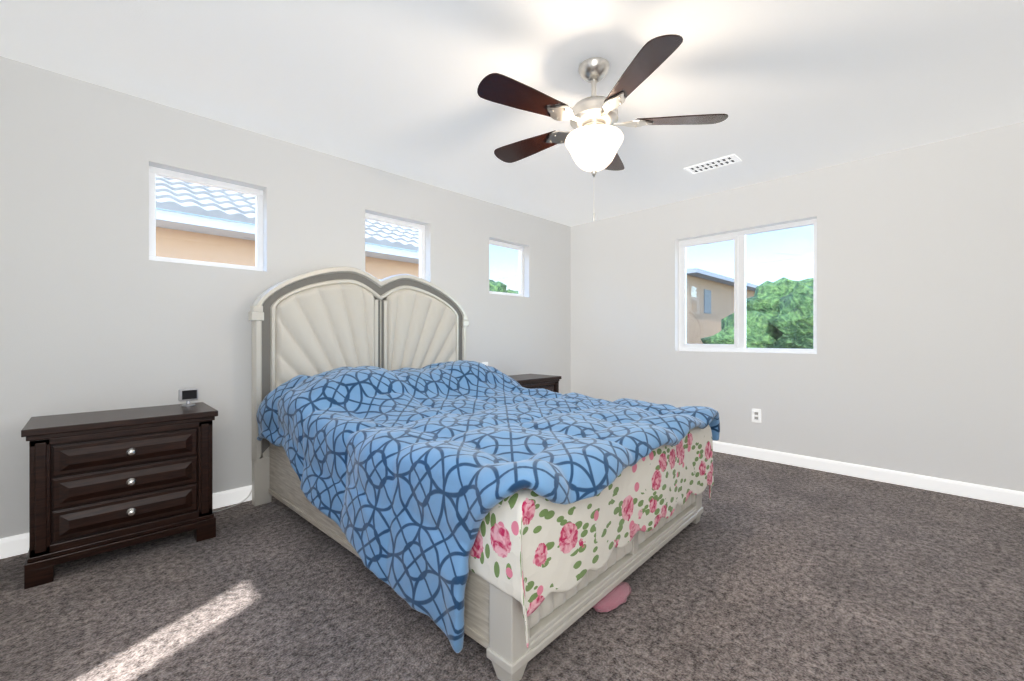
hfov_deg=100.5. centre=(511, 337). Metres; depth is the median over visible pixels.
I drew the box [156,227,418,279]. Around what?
house exterior wall
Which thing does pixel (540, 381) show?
nightstand
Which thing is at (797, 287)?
tree
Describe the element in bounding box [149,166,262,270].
window
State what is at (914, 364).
wall
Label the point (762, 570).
floor
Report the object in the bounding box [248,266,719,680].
bed
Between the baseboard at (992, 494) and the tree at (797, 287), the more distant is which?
the tree at (797, 287)
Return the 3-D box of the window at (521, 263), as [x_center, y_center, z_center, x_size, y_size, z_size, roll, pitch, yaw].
[-0.094,-0.735,4.588,0.590,0.570,0.045,0,0,-45]
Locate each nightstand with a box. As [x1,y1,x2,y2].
[21,402,217,588]
[509,374,560,392]
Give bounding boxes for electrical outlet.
[752,409,760,422]
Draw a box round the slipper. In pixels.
[592,582,631,611]
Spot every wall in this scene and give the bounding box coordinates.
[0,56,570,538]
[571,122,1023,491]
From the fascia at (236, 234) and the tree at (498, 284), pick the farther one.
the tree at (498, 284)
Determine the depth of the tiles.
5.44 m
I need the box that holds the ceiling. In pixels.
[0,0,1023,226]
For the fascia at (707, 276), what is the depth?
14.11 m
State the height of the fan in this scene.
0.780 m
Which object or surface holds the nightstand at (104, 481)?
on the floor
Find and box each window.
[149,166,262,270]
[365,213,424,279]
[489,240,523,296]
[679,219,816,353]
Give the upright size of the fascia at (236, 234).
0.110 m
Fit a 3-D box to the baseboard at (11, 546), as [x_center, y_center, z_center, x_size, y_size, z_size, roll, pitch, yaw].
[-0.981,1.023,3.550,4.800,0.094,0.014,0,0,-45]
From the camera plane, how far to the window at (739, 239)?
3.96 m
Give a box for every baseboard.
[0,485,251,558]
[713,441,1023,506]
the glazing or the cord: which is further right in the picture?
the glazing
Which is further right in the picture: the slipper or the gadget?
the slipper
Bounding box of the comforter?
[256,360,719,653]
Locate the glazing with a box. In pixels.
[704,289,710,313]
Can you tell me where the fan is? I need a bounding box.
[477,34,727,220]
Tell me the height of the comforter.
0.832 m
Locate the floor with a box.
[0,451,1023,680]
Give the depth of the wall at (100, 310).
2.50 m
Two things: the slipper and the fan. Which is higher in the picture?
the fan
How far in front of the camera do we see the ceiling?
2.22 m
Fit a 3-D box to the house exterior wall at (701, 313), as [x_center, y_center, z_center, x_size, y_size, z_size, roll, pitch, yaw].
[6.681,1.045,22.678,15.000,6.050,11.600,0,0,-45]
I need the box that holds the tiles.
[156,176,418,250]
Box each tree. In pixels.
[489,279,518,293]
[701,277,812,348]
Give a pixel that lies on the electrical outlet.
(756, 415)
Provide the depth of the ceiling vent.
3.35 m
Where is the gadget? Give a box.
[178,388,197,406]
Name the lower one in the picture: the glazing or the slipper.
the slipper
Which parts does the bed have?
headboard moulding, footboard wood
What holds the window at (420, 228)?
in the wall at (100, 310)
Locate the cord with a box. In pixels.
[213,490,251,511]
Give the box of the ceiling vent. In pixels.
[684,154,741,174]
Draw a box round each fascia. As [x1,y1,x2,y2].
[156,209,418,263]
[686,268,757,290]

